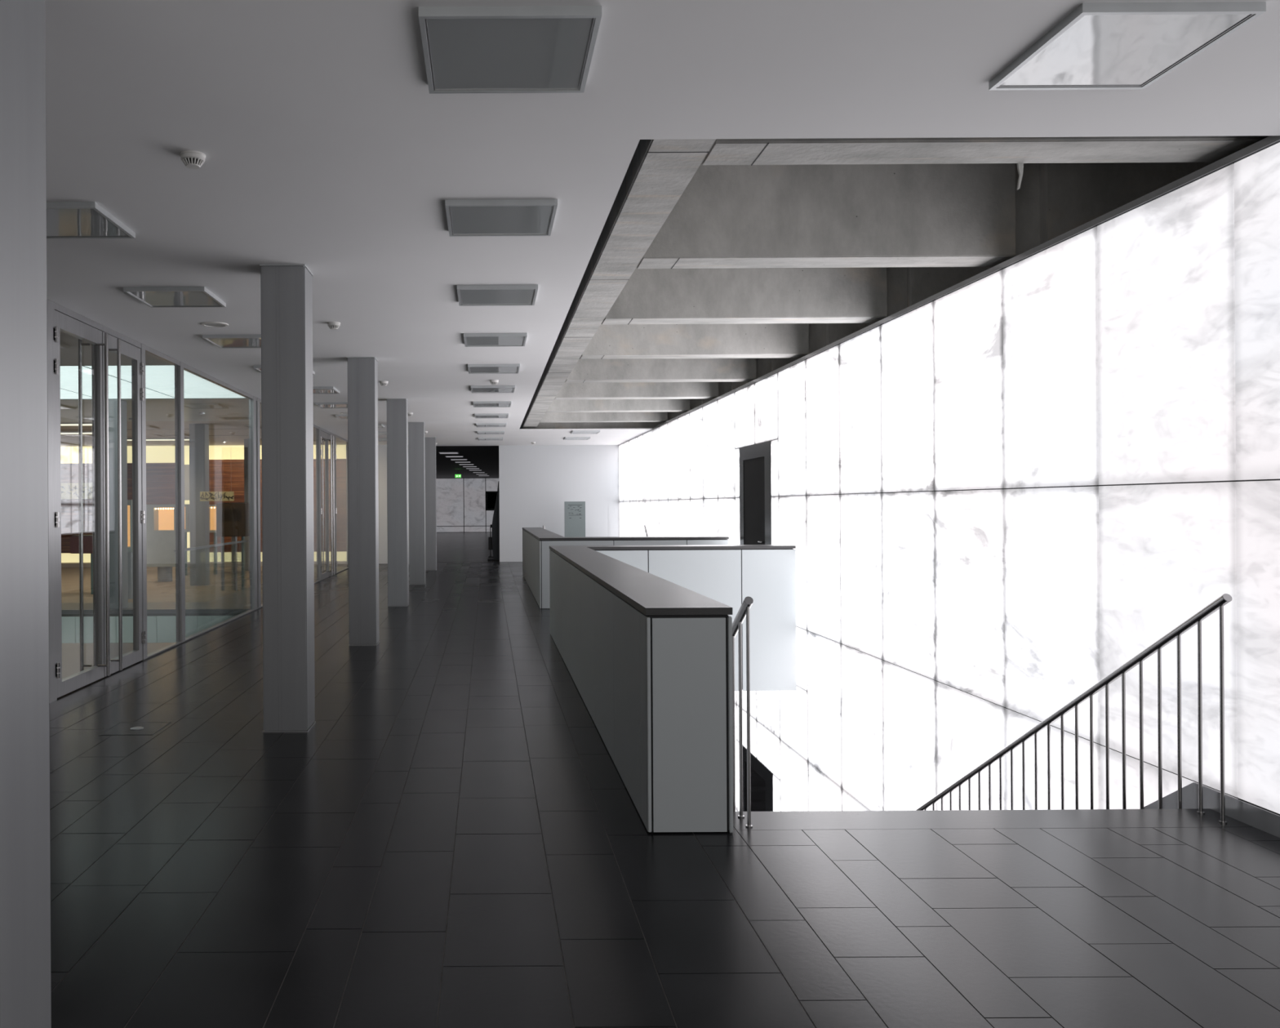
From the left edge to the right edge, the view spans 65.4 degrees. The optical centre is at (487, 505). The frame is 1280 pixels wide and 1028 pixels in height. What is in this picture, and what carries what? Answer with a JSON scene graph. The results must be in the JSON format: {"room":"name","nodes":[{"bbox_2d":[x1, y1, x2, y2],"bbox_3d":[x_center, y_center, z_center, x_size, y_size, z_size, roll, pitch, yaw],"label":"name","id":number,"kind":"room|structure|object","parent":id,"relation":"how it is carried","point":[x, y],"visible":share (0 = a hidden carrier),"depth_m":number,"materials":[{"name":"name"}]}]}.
{"room":"office building hallway","nodes":[
{"label":"office building hallway","id":0,"kind":"room"},
{"bbox_2d":[59,642,173,697],"bbox_3d":[-7.774,1.848,7.890,8.430,0.498,6.780,0,0,0],"label":"floor","id":1,"kind":"structure","parent":0,"point":[70,651],"depth_m":10.53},
{"bbox_2d":[59,330,346,446],"bbox_3d":[-7.793,-1.648,15.550,8.435,0.054,22.100,0,0,0],"label":"ceiling","id":2,"kind":"structure","parent":0,"point":[227,419],"depth_m":15.47,"materials":[{"name":"white paint"}]},
{"bbox_2d":[60,408,92,498],"bbox_3d":[-6.614,-0.875,16.304,1.067,1.514,0.012,0,0,0],"label":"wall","id":3,"kind":"structure","parent":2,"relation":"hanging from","point":[68,490],"depth_m":16.30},
{"bbox_2d":[61,422,92,425],"bbox_3d":[-9.185,-1.594,19.200,3.650,0.034,0.280,0,0,0],"label":"recessed light","id":4,"kind":"object","parent":2,"relation":"in","point":[62,424],"visible":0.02,"depth_m":19.08,"materials":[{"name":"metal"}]},
{"bbox_2d":[61,423,92,425],"bbox_3d":[-9.185,-1.582,19.200,3.590,0.010,0.240,0,0,0],"label":"diffuser","id":5,"kind":"object","parent":4,"relation":"attached to","point":[61,424],"depth_m":19.11,"materials":[{"name":"beige plastic"}]},
{"bbox_2d":[61,431,92,434],"bbox_3d":[-9.460,-1.592,21.400,3.100,0.034,0.280,0,0,0],"label":"recessed light","id":6,"kind":"object","parent":2,"relation":"in","point":[62,433],"visible":0.11,"depth_m":21.28,"materials":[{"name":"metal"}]},
{"bbox_2d":[61,432,92,434],"bbox_3d":[-9.460,-1.580,21.400,3.040,0.010,0.240,0,0,0],"label":"diffuser","id":7,"kind":"object","parent":6,"relation":"attached to","point":[61,433],"depth_m":21.36,"materials":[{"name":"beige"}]},
{"bbox_2d":[127,438,189,440],"bbox_3d":[-8.210,-1.600,23.600,2.200,0.034,0.280,0,0,0],"label":"recessed light","id":8,"kind":"object","parent":2,"relation":"in","point":[128,439],"visible":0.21,"depth_m":23.48,"materials":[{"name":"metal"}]},
{"bbox_2d":[127,439,189,440],"bbox_3d":[-8.210,-1.588,23.600,2.140,0.010,0.240,0,0,0],"label":"diffuser","id":9,"kind":"object","parent":8,"relation":"attached to","point":[127,439],"depth_m":23.48,"materials":[{"name":"beige plastic"}]},
{"bbox_2d":[200,489,234,501],"bbox_3d":[-4.974,-0.866,18.004,0.622,1.552,0.012,0,0,0],"label":"banner","id":10,"kind":"object","parent":2,"relation":"hanging from","point":[204,495],"visible":1,"depth_m":18.00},
{"bbox_2d":[60,444,346,567],"bbox_3d":[-7.783,-0.014,26.100,8.435,3.222,0.800,0,0,0],"label":"wall","id":11,"kind":"structure","parent":0,"point":[226,463],"depth_m":26.10,"materials":[{"name":"beige"}]},
{"bbox_2d":[61,565,346,643],"bbox_3d":[-7.774,1.845,20.762,8.430,0.504,11.675,0,0,0],"label":"floor","id":12,"kind":"structure","parent":0,"point":[207,606],"depth_m":15.55,"materials":[{"name":"stone"}]},
{"bbox_2d":[70,534,93,594],"bbox_3d":[-7.116,1.060,17.800,0.689,1.066,0.600,0,0,0],"label":"display case","id":13,"kind":"object","parent":12,"relation":"on","point":[87,539],"visible":0.4,"depth_m":17.50,"materials":[{"name":"wood"}]},
{"bbox_2d":[108,399,128,608],"bbox_3d":[-5.775,-0.024,15.150,0.310,3.218,0.300,0,0,0],"label":"column","id":14,"kind":"structure","parent":12,"relation":"on","point":[113,403],"depth_m":15.00,"materials":[{"name":"metal"}]},
{"bbox_2d":[127,499,133,599],"bbox_3d":[-6.143,0.741,16.800,0.242,1.691,0.400,0,0,0],"label":"display case","id":15,"kind":"object","parent":12,"relation":"on","point":[130,548],"visible":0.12,"depth_m":16.71,"materials":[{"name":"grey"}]},
{"bbox_2d":[146,504,175,582],"bbox_3d":[-6.816,0.779,20.675,0.696,1.625,0.350,0,0,0],"label":"display case","id":16,"kind":"object","parent":12,"relation":"on","point":[160,518],"visible":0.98,"depth_m":20.50,"materials":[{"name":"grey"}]},
{"bbox_2d":[184,504,189,575],"bbox_3d":[-6.929,0.776,22.475,0.216,1.631,0.350,0,0,0],"label":"display case","id":17,"kind":"object","parent":12,"relation":"on","point":[186,506],"visible":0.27,"depth_m":22.40,"materials":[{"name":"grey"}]},
{"bbox_2d":[189,423,209,585],"bbox_3d":[-5.775,-0.024,19.650,0.310,3.218,0.300,0,0,0],"label":"column","id":18,"kind":"structure","parent":12,"relation":"on","point":[199,525],"depth_m":19.50,"materials":[{"name":"paint"}]},
{"bbox_2d":[208,504,217,573],"bbox_3d":[-6.330,0.779,22.775,0.370,1.618,0.350,0,0,0],"label":"display case","id":19,"kind":"object","parent":12,"relation":"on","point":[212,508],"visible":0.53,"depth_m":22.83,"materials":[{"name":"orange"}]},
{"bbox_2d":[216,502,249,590],"bbox_3d":[-4.766,0.757,18.450,0.540,1.642,0.500,0,0,0],"label":"display case","id":20,"kind":"object","parent":12,"relation":"on","point":[233,518],"visible":0.96,"depth_m":18.20,"materials":[{"name":"wood"}]},
{"bbox_2d":[244,439,249,570],"bbox_3d":[-5.775,-0.024,24.050,0.310,3.218,0.300,0,0,0],"label":"column","id":21,"kind":"structure","parent":12,"relation":"on","point":[246,485],"depth_m":23.90,"materials":[{"name":"metal"}]},
{"bbox_2d":[248,535,249,578],"bbox_3d":[-5.106,0.761,21.150,0.140,1.639,0.300,0,0,0],"label":"display case","id":22,"kind":"object","parent":12,"relation":"on","point":[249,535],"visible":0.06,"depth_m":21.13,"materials":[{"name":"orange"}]},
{"bbox_2d":[377,444,408,563],"bbox_3d":[-2.605,-0.045,26.690,2.050,3.222,0.180,0,0,0],"label":"wall","id":23,"kind":"structure","parent":0,"point":[382,449],"depth_m":26.60,"materials":[{"name":"white paint"}]},
{"bbox_2d":[143,568,348,660],"bbox_3d":[-3.488,1.565,18.270,0.006,0.012,16.660,0,0,0],"label":"baseboard","id":24,"kind":"structure","parent":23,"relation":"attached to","point":[347,568],"depth_m":12.15,"materials":[{"name":"black metal"}]},
{"bbox_2d":[435,477,498,532],"bbox_3d":[-1.000,-0.055,58.100,14.000,3.222,0.200,0,0,0],"label":"wall","id":25,"kind":"structure","parent":0,"point":[460,501],"depth_m":58.00,"materials":[{"name":"grey stone"}]},
{"bbox_2d":[485,491,497,510],"bbox_3d":[0.373,-0.302,57.953,0.950,1.140,0.075,0,0,0],"label":"wall screen","id":26,"kind":"object","parent":25,"relation":"attached to","point":[491,496],"visible":0.64,"depth_m":57.92,"materials":[{"name":"black paint"}]},
{"bbox_2d":[435,445,498,477],"bbox_3d":[-1.010,-1.716,43.610,14.000,0.100,32.780,0,0,0],"label":"ceiling","id":27,"kind":"structure","parent":0,"point":[486,458],"depth_m":36.83,"materials":[{"name":"black paint"}]},
{"bbox_2d":[438,451,458,453],"bbox_3d":[-1.200,-1.652,30.500,0.614,0.026,0.614,0,0,0],"label":"recessed light","id":28,"kind":"object","parent":27,"relation":"in","point":[451,452],"visible":1,"depth_m":30.22,"materials":[{"name":"white plastic"}]},
{"bbox_2d":[444,455,463,457],"bbox_3d":[-1.103,-1.652,32.700,0.614,0.026,0.614,0,0,0],"label":"recessed light","id":29,"kind":"object","parent":27,"relation":"in","point":[445,455],"visible":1,"depth_m":32.52,"materials":[{"name":"white plastic"}]},
{"bbox_2d":[454,474,461,477],"bbox_3d":[-1.349,-1.483,45.013,0.280,0.362,0.035,0,0,0],"label":"exit sign","id":30,"kind":"object","parent":27,"relation":"hanging from","point":[455,475],"visible":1,"depth_m":45.00,"materials":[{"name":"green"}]},
{"bbox_2d":[449,458,467,460],"bbox_3d":[-1.011,-1.653,34.800,0.614,0.026,0.614,0,0,0],"label":"recessed light","id":31,"kind":"object","parent":27,"relation":"in","point":[450,459],"visible":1,"depth_m":34.52,"materials":[{"name":"white plastic"}]},
{"bbox_2d":[454,461,471,462],"bbox_3d":[-0.923,-1.653,36.800,0.614,0.026,0.614,0,0,0],"label":"recessed light","id":32,"kind":"object","parent":27,"relation":"in","point":[455,461],"visible":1,"depth_m":36.50,"materials":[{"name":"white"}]},
{"bbox_2d":[498,444,619,561],"bbox_3d":[2.043,-0.073,27.287,3.426,3.222,0.186,0,0,0],"label":"wall","id":33,"kind":"structure","parent":0,"point":[535,482],"depth_m":27.20,"materials":[{"name":"white paint"}]},
{"bbox_2d":[44,0,1279,445],"bbox_3d":[1.072,-2.189,12.310,9.230,1.135,29.820,0,0,0],"label":"ceiling","id":34,"kind":"structure","parent":0,"point":[743,189],"depth_m":5.03,"materials":[{"name":"white paint"}]},
{"bbox_2d":[46,201,135,239],"bbox_3d":[-2.448,-1.641,5.652,0.614,0.032,0.614,0,0,0],"label":"recessed light","id":35,"kind":"object","parent":34,"relation":"in","point":[64,220],"visible":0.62,"depth_m":5.66,"materials":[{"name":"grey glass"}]},
{"bbox_2d":[123,286,226,307],"bbox_3d":[-2.448,-1.641,7.717,0.614,0.032,0.614,0,0,0],"label":"recessed light","id":36,"kind":"object","parent":34,"relation":"in","point":[152,296],"visible":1,"depth_m":7.65,"materials":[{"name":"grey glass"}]},
{"bbox_2d":[180,150,205,168],"bbox_3d":[-1.395,-1.634,4.640,0.116,0.059,0.116,0,0,0],"label":"smoke detector","id":37,"kind":"object","parent":34,"relation":"attached to","point":[192,159],"visible":1,"depth_m":4.61,"materials":[{"name":"white plastic"}]},
{"bbox_2d":[182,157,204,168],"bbox_3d":[-1.395,-1.620,4.640,0.101,0.031,0.100,0,0,0],"label":"grille","id":38,"kind":"object","parent":37,"relation":"attached to","point":[189,162],"depth_m":4.62,"materials":[{"name":"white plastic"}]},
{"bbox_2d":[200,321,228,327],"bbox_3d":[-2.485,-1.652,8.930,0.244,0.010,0.244,0,0,0],"label":"ceiling speaker","id":39,"kind":"object","parent":34,"relation":"attached to","point":[212,324],"visible":1,"depth_m":8.92,"materials":[{"name":"white plastic"}]},
{"bbox_2d":[204,323,225,326],"bbox_3d":[-2.485,-1.654,8.930,0.190,0.006,0.190,0,0,0],"label":"grille","id":40,"kind":"object","parent":39,"relation":"attached to","point":[205,324],"depth_m":8.92,"materials":[{"name":"white metal"}]},
{"bbox_2d":[202,334,261,348],"bbox_3d":[-2.448,-1.641,9.782,0.614,0.032,0.614,0,0,0],"label":"recessed light","id":41,"kind":"object","parent":34,"relation":"in","point":[222,341],"visible":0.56,"depth_m":9.68,"materials":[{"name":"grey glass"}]},
{"bbox_2d":[253,364,315,374],"bbox_3d":[-2.448,-1.641,11.847,0.614,0.032,0.614,0,0,0],"label":"recessed light","id":42,"kind":"object","parent":34,"relation":"in","point":[258,367],"visible":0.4,"depth_m":11.61,"materials":[{"name":"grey glass"}]},
{"bbox_2d":[312,386,339,394],"bbox_3d":[-2.448,-1.641,13.912,0.614,0.032,0.614,0,0,0],"label":"recessed light","id":43,"kind":"object","parent":34,"relation":"in","point":[316,389],"visible":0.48,"depth_m":13.87,"materials":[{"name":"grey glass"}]},
{"bbox_2d":[315,402,347,408],"bbox_3d":[-2.448,-1.641,15.977,0.614,0.032,0.614,0,0,0],"label":"recessed light","id":44,"kind":"object","parent":34,"relation":"in","point":[322,405],"visible":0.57,"depth_m":15.88,"materials":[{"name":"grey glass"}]},
{"bbox_2d":[327,321,340,329],"bbox_3d":[-1.395,-1.634,8.900,0.116,0.059,0.116,0,0,0],"label":"smoke detector","id":45,"kind":"object","parent":34,"relation":"attached to","point":[332,325],"visible":1,"depth_m":8.87,"materials":[{"name":"white plastic"}]},
{"bbox_2d":[328,324,339,329],"bbox_3d":[-1.395,-1.620,8.900,0.101,0.031,0.100,0,0,0],"label":"grille","id":46,"kind":"object","parent":45,"relation":"attached to","point":[331,326],"depth_m":8.87,"materials":[{"name":"white plastic"}]},
{"bbox_2d":[335,414,347,419],"bbox_3d":[-2.448,-1.641,18.042,0.614,0.032,0.614,0,0,0],"label":"recessed light","id":47,"kind":"object","parent":34,"relation":"in","point":[340,416],"visible":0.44,"depth_m":17.91,"materials":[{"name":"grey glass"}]},
{"bbox_2d":[377,423,384,427],"bbox_3d":[-2.448,-1.641,20.107,0.614,0.032,0.614,0,0,0],"label":"recessed light","id":48,"kind":"object","parent":34,"relation":"in","point":[380,425],"visible":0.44,"depth_m":20.03,"materials":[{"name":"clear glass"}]},
{"bbox_2d":[377,431,386,435],"bbox_3d":[-2.448,-1.641,22.172,0.614,0.032,0.614,0,0,0],"label":"recessed light","id":49,"kind":"object","parent":34,"relation":"in","point":[379,433],"visible":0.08,"depth_m":22.08,"materials":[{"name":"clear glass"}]},
{"bbox_2d":[377,438,386,440],"bbox_3d":[-2.448,-1.641,24.237,0.614,0.032,0.614,0,0,0],"label":"recessed light","id":50,"kind":"object","parent":34,"relation":"in","point":[379,439],"visible":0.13,"depth_m":24.10,"materials":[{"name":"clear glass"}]},
{"bbox_2d":[379,381,388,386],"bbox_3d":[-1.385,-1.634,13.100,0.116,0.059,0.116,0,0,0],"label":"smoke detector","id":51,"kind":"object","parent":34,"relation":"attached to","point":[382,383],"visible":1,"depth_m":13.06,"materials":[{"name":"white plastic"}]},
{"bbox_2d":[476,431,504,434],"bbox_3d":[0.076,-1.657,22.172,0.614,0.032,0.614,0,0,0],"label":"recessed light","id":52,"kind":"object","parent":34,"relation":"in","point":[477,432],"visible":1,"depth_m":21.87,"materials":[{"name":"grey glass"}]},
{"bbox_2d":[478,437,502,440],"bbox_3d":[0.076,-1.657,24.237,0.614,0.032,0.614,0,0,0],"label":"recessed light","id":53,"kind":"object","parent":34,"relation":"in","point":[479,438],"visible":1,"depth_m":24.05,"materials":[{"name":"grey glass"}]},
{"bbox_2d":[475,422,506,426],"bbox_3d":[0.076,-1.657,20.107,0.614,0.032,0.614,0,0,0],"label":"recessed light","id":54,"kind":"object","parent":34,"relation":"in","point":[477,424],"visible":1,"depth_m":19.92,"materials":[{"name":"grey glass"}]},
{"bbox_2d":[474,413,508,418],"bbox_3d":[0.076,-1.657,18.042,0.614,0.032,0.614,0,0,0],"label":"recessed light","id":55,"kind":"object","parent":34,"relation":"in","point":[495,415],"visible":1,"depth_m":17.92,"materials":[{"name":"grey glass"}]},
{"bbox_2d":[472,400,511,407],"bbox_3d":[0.076,-1.657,15.977,0.614,0.032,0.614,0,0,0],"label":"recessed light","id":56,"kind":"object","parent":34,"relation":"in","point":[508,403],"visible":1,"depth_m":15.90,"materials":[{"name":"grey glass"}]},
{"bbox_2d":[471,385,515,392],"bbox_3d":[0.076,-1.657,13.912,0.614,0.032,0.614,0,0,0],"label":"recessed light","id":57,"kind":"object","parent":34,"relation":"in","point":[474,388],"visible":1,"depth_m":13.80,"materials":[{"name":"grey glass"}]},
{"bbox_2d":[467,364,519,373],"bbox_3d":[0.076,-1.657,11.847,0.614,0.032,0.614,0,0,0],"label":"recessed light","id":58,"kind":"object","parent":34,"relation":"in","point":[473,368],"visible":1,"depth_m":11.76,"materials":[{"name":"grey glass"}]},
{"bbox_2d":[489,379,498,385],"bbox_3d":[0.090,-1.643,13.050,0.116,0.059,0.116,0,0,0],"label":"smoke detector","id":59,"kind":"object","parent":34,"relation":"attached to","point":[494,382],"visible":1,"depth_m":13.01,"materials":[{"name":"white plastic"}]},
{"bbox_2d":[463,333,527,346],"bbox_3d":[0.076,-1.657,9.782,0.614,0.032,0.614,0,0,0],"label":"recessed light","id":60,"kind":"object","parent":34,"relation":"in","point":[471,340],"visible":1,"depth_m":9.72,"materials":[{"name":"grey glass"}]},
{"bbox_2d":[457,284,537,306],"bbox_3d":[0.076,-1.657,7.717,0.614,0.032,0.614,0,0,0],"label":"recessed light","id":61,"kind":"object","parent":34,"relation":"in","point":[468,295],"visible":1,"depth_m":7.65,"materials":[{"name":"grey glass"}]},
{"bbox_2d":[444,199,557,236],"bbox_3d":[0.076,-1.657,5.652,0.614,0.032,0.614,0,0,0],"label":"recessed light","id":62,"kind":"object","parent":34,"relation":"in","point":[465,217],"visible":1,"depth_m":5.59,"materials":[{"name":"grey glass"}]},
{"bbox_2d":[418,5,601,93],"bbox_3d":[0.076,-1.657,3.587,0.614,0.032,0.614,0,0,0],"label":"recessed light","id":63,"kind":"object","parent":34,"relation":"in","point":[550,49],"visible":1,"depth_m":3.52,"materials":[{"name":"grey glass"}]},
{"bbox_2d":[563,436,590,439],"bbox_3d":[2.210,-1.669,24.237,0.614,0.032,0.614,0,0,0],"label":"recessed light","id":64,"kind":"object","parent":34,"relation":"in","point":[565,437],"visible":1,"depth_m":24.14,"materials":[{"name":"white glass"}]},
{"bbox_2d":[570,430,599,434],"bbox_3d":[2.210,-1.669,22.172,0.614,0.032,0.614,0,0,0],"label":"recessed light","id":65,"kind":"object","parent":34,"relation":"in","point":[572,432],"visible":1,"depth_m":22.06,"materials":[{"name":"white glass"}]},
{"bbox_2d":[988,1,1266,90],"bbox_3d":[2.300,-1.670,3.587,0.614,0.032,0.614,0,0,0],"label":"recessed light","id":66,"kind":"object","parent":34,"relation":"in","point":[1098,46],"visible":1,"depth_m":3.52,"materials":[{"name":"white glass"}]},
{"bbox_2d":[48,532,1279,1027],"bbox_3d":[-0.989,1.781,28.700,14.000,0.450,62.600,0,0,0],"label":"floor","id":67,"kind":"structure","parent":0,"point":[454,838],"depth_m":4.05,"materials":[{"name":"tile"}]},
{"bbox_2d":[0,0,51,1027],"bbox_3d":[-1.403,-0.053,2.643,0.313,3.222,0.313,0,0,0],"label":"steel column","id":68,"kind":"structure","parent":67,"relation":"on","point":[25,1002],"depth_m":2.64,"materials":[{"name":"metal"}]},
{"bbox_2d":[46,298,57,702],"bbox_3d":[-3.531,-0.039,7.867,0.069,3.220,0.135,0,0,0],"label":"trim","id":69,"kind":"structure","parent":67,"relation":"on","point":[50,304],"depth_m":7.86,"materials":[{"name":"metal"}]},
{"bbox_2d":[53,302,146,697],"bbox_3d":[-3.528,-0.045,8.935,0.267,3.208,2.052,0,0,0],"label":"door","id":70,"kind":"structure","parent":67,"relation":"on","point":[103,339],"depth_m":8.88,"materials":[{"name":"metal"}]},
{"bbox_2d":[98,721,171,735],"bbox_3d":[-2.471,1.561,6.885,0.370,0.008,0.390,0,0,0],"label":"floor outlet","id":71,"kind":"object","parent":67,"relation":"on","point":[121,728],"visible":1,"depth_m":6.87,"materials":[{"name":"black metal"}]},
{"bbox_2d":[140,342,146,661],"bbox_3d":[-3.531,-0.039,9.985,0.069,3.220,0.110,0,0,0],"label":"trim","id":72,"kind":"structure","parent":67,"relation":"on","point":[143,346],"depth_m":9.98,"materials":[{"name":"metal"}]},
{"bbox_2d":[145,345,182,657],"bbox_3d":[-3.533,-0.039,10.615,0.065,3.220,1.150,0,0,0],"label":"window","id":73,"kind":"structure","parent":67,"relation":"on","point":[148,350],"depth_m":10.60,"materials":[{"name":"metal"}]},
{"bbox_2d":[174,361,185,642],"bbox_3d":[-3.531,-0.039,11.250,0.069,3.220,0.120,0,0,0],"label":"trim","id":74,"kind":"structure","parent":67,"relation":"on","point":[179,371],"depth_m":11.19,"materials":[{"name":"metal"}]},
{"bbox_2d":[173,539,247,551],"bbox_3d":[-3.613,1.141,13.025,0.040,1.262,3.350,0,0,0],"label":"guard","id":75,"kind":"object","parent":67,"relation":"attached to","point":[244,540],"visible":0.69,"depth_m":12.86,"materials":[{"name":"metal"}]},
{"bbox_2d":[177,363,254,640],"bbox_3d":[-3.533,-0.039,12.995,0.065,3.220,3.370,0,0,0],"label":"window","id":76,"kind":"structure","parent":67,"relation":"on","point":[188,368],"depth_m":12.71,"materials":[{"name":"metal"}]},
{"bbox_2d":[248,395,257,609],"bbox_3d":[-3.531,-0.039,14.760,0.069,3.220,0.160,0,0,0],"label":"trim","id":77,"kind":"structure","parent":67,"relation":"on","point":[252,402],"depth_m":14.68,"materials":[{"name":"metal"}]},
{"bbox_2d":[256,397,261,608],"bbox_3d":[-3.531,-0.039,15.005,0.069,3.220,0.150,0,0,0],"label":"trim","id":78,"kind":"structure","parent":67,"relation":"on","point":[258,454],"depth_m":14.97,"materials":[{"name":"metal"}]},
{"bbox_2d":[259,264,315,732],"bbox_3d":[-1.403,-0.053,6.902,0.313,3.222,0.313,0,0,0],"label":"steel column","id":79,"kind":"structure","parent":67,"relation":"on","point":[286,290],"depth_m":6.75,"materials":[{"name":"metal"}]},
{"bbox_2d":[313,424,319,582],"bbox_3d":[-3.533,-0.039,19.570,0.065,3.220,1.700,0,0,0],"label":"window","id":80,"kind":"structure","parent":67,"relation":"on","point":[316,427],"depth_m":20.14,"materials":[{"name":"metal"}]},
{"bbox_2d":[315,426,320,580],"bbox_3d":[-3.531,-0.039,20.485,0.069,3.220,0.130,0,0,0],"label":"trim","id":81,"kind":"structure","parent":67,"relation":"on","point":[317,431],"depth_m":20.42,"materials":[{"name":"metal"}]},
{"bbox_2d":[320,427,337,580],"bbox_3d":[-3.528,-0.045,21.565,0.267,3.208,2.092,0,0,0],"label":"door","id":82,"kind":"structure","parent":67,"relation":"on","point":[325,434],"depth_m":21.53,"materials":[{"name":"metal"}]},
{"bbox_2d":[334,434,337,573],"bbox_3d":[-3.531,-0.039,22.630,0.069,3.220,0.100,0,0,0],"label":"trim","id":83,"kind":"structure","parent":67,"relation":"on","point":[335,434],"depth_m":22.61,"materials":[{"name":"metal"}]},
{"bbox_2d":[336,435,348,573],"bbox_3d":[-3.533,-0.039,23.730,0.065,3.220,2.100,0,0,0],"label":"window","id":84,"kind":"structure","parent":67,"relation":"on","point":[337,436],"depth_m":23.72,"materials":[{"name":"metal"}]},
{"bbox_2d":[346,442,348,567],"bbox_3d":[-3.531,-0.039,24.840,0.069,3.220,0.120,0,0,0],"label":"trim","id":85,"kind":"structure","parent":67,"relation":"on","point":[347,486],"depth_m":24.78,"materials":[{"name":"metal"}]},
{"bbox_2d":[346,356,379,645],"bbox_3d":[-1.403,-0.053,11.092,0.313,3.222,0.313,0,0,0],"label":"steel column","id":86,"kind":"structure","parent":67,"relation":"on","point":[362,371],"depth_m":10.94,"materials":[{"name":"metal"}]},
{"bbox_2d":[386,398,408,606],"bbox_3d":[-1.403,-0.053,15.352,0.313,3.222,0.313,0,0,0],"label":"steel column","id":87,"kind":"structure","parent":67,"relation":"on","point":[397,408],"depth_m":15.20,"materials":[{"name":"metal"}]},
{"bbox_2d":[408,422,426,584],"bbox_3d":[-1.403,-0.053,19.552,0.313,3.222,0.313,0,0,0],"label":"steel column","id":88,"kind":"structure","parent":67,"relation":"on","point":[415,429],"depth_m":19.40,"materials":[{"name":"metal"}]},
{"bbox_2d":[424,436,436,570],"bbox_3d":[-1.403,-0.053,23.852,0.313,3.222,0.313,0,0,0],"label":"steel column","id":89,"kind":"structure","parent":67,"relation":"on","point":[429,442],"depth_m":23.70,"materials":[{"name":"metal"}]},
{"bbox_2d":[487,481,499,560],"bbox_3d":[0.278,0.412,27.925,0.550,2.273,0.450,0,0,0],"label":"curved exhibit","id":90,"kind":"object","parent":67,"relation":"on","point":[494,541],"visible":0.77,"depth_m":27.75,"materials":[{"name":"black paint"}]},
{"bbox_2d":[564,501,585,537],"bbox_3d":[2.324,0.709,26.000,0.600,1.655,0.300,0,0,0],"label":"information stele","id":91,"kind":"object","parent":67,"relation":"on","point":[574,511],"visible":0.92,"depth_m":25.97,"materials":[{"name":"metal"}]},
{"bbox_2d":[522,527,728,608],"bbox_3d":[2.209,1.320,18.352,2.847,1.694,7.304,0,0,0],"label":"wall","id":92,"kind":"structure","parent":67,"relation":"on","point":[536,541],"depth_m":14.71,"materials":[{"name":"paint"}]},
{"bbox_2d":[522,527,728,540],"bbox_3d":[2.204,0.490,18.356,2.847,0.034,7.296,0,0,0],"label":"countertop","id":93,"kind":"structure","parent":92,"relation":"on","point":[540,533],"depth_m":14.71,"materials":[{"name":"stone"}]},
{"bbox_2d":[549,544,796,832],"bbox_3d":[2.180,1.320,8.235,2.856,1.694,7.239,0,0,0],"label":"wall","id":94,"kind":"structure","parent":67,"relation":"on","point":[642,633],"depth_m":5.45,"materials":[{"name":"paint"}]},
{"bbox_2d":[549,544,795,614],"bbox_3d":[2.175,0.490,8.239,2.856,0.034,7.231,0,0,0],"label":"countertop","id":95,"kind":"structure","parent":94,"relation":"on","point":[650,593],"depth_m":6.25,"materials":[{"name":"stone"}]},
{"bbox_2d":[617,135,1279,815],"bbox_3d":[4.634,2.049,12.300,1.956,7.546,29.800,0,0,0],"label":"wall","id":96,"kind":"structure","parent":0,"point":[994,492],"depth_m":6.59,"materials":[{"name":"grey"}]},
{"bbox_2d":[739,440,771,544],"bbox_3d":[3.694,0.343,13.405,0.149,2.370,1.570,0,0,0],"label":"door frame","id":97,"kind":"structure","parent":96,"relation":"in","point":[762,449],"depth_m":13.01,"materials":[{"name":"metal"}]},
{"bbox_2d":[742,745,773,811],"bbox_3d":[3.720,4.638,13.405,0.149,2.380,1.570,0,0,0],"label":"door","id":98,"kind":"structure","parent":96,"relation":"in","point":[762,778],"depth_m":13.34,"materials":[{"name":"metal"}]},
{"bbox_2d":[1143,782,1279,837],"bbox_3d":[3.671,3.579,4.823,0.010,4.298,12.954,0,0,0],"label":"baseboard","id":99,"kind":"structure","parent":96,"relation":"attached to","point":[1268,821],"depth_m":4.84,"materials":[{"name":"grey stone"}]},
{"bbox_3d":[0.116,5.949,12.300,7.160,0.200,29.800,0,0,0],"label":"floor","id":100,"kind":"structure","parent":0,"visible":0},
{"bbox_3d":[2.428,3.786,18.433,2.450,4.156,6.733,0,0,0],"label":"stair","id":101,"kind":"structure","parent":100,"relation":"on","visible":0},
{"bbox_2d":[644,524,648,536],"bbox_3d":[3.555,2.008,19.591,0.043,3.168,4.924,0,0,0],"label":"stair handrail","id":102,"kind":"object","parent":101,"relation":"on","point":[645,526],"visible":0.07,"depth_m":21.87,"materials":[{"name":"silver metal"}]},
{"bbox_3d":[2.428,3.786,8.317,2.450,4.156,6.733,0,0,0],"label":"stair","id":103,"kind":"structure","parent":100,"relation":"on","visible":0},
{"bbox_2d":[732,595,753,827],"bbox_3d":[1.264,2.278,7.143,0.043,3.688,4.924,0,0,0],"label":"stair handrail","id":104,"kind":"object","parent":103,"relation":"on","point":[744,611],"visible":0.13,"depth_m":4.85,"materials":[{"name":"silver metal"}]},
{"bbox_2d":[915,593,1231,823],"bbox_3d":[3.557,2.264,7.143,0.043,3.688,4.924,0,0,0],"label":"stair handrail","id":105,"kind":"object","parent":103,"relation":"on","point":[1219,603],"visible":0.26,"depth_m":5.46,"materials":[{"name":"silver metal"}]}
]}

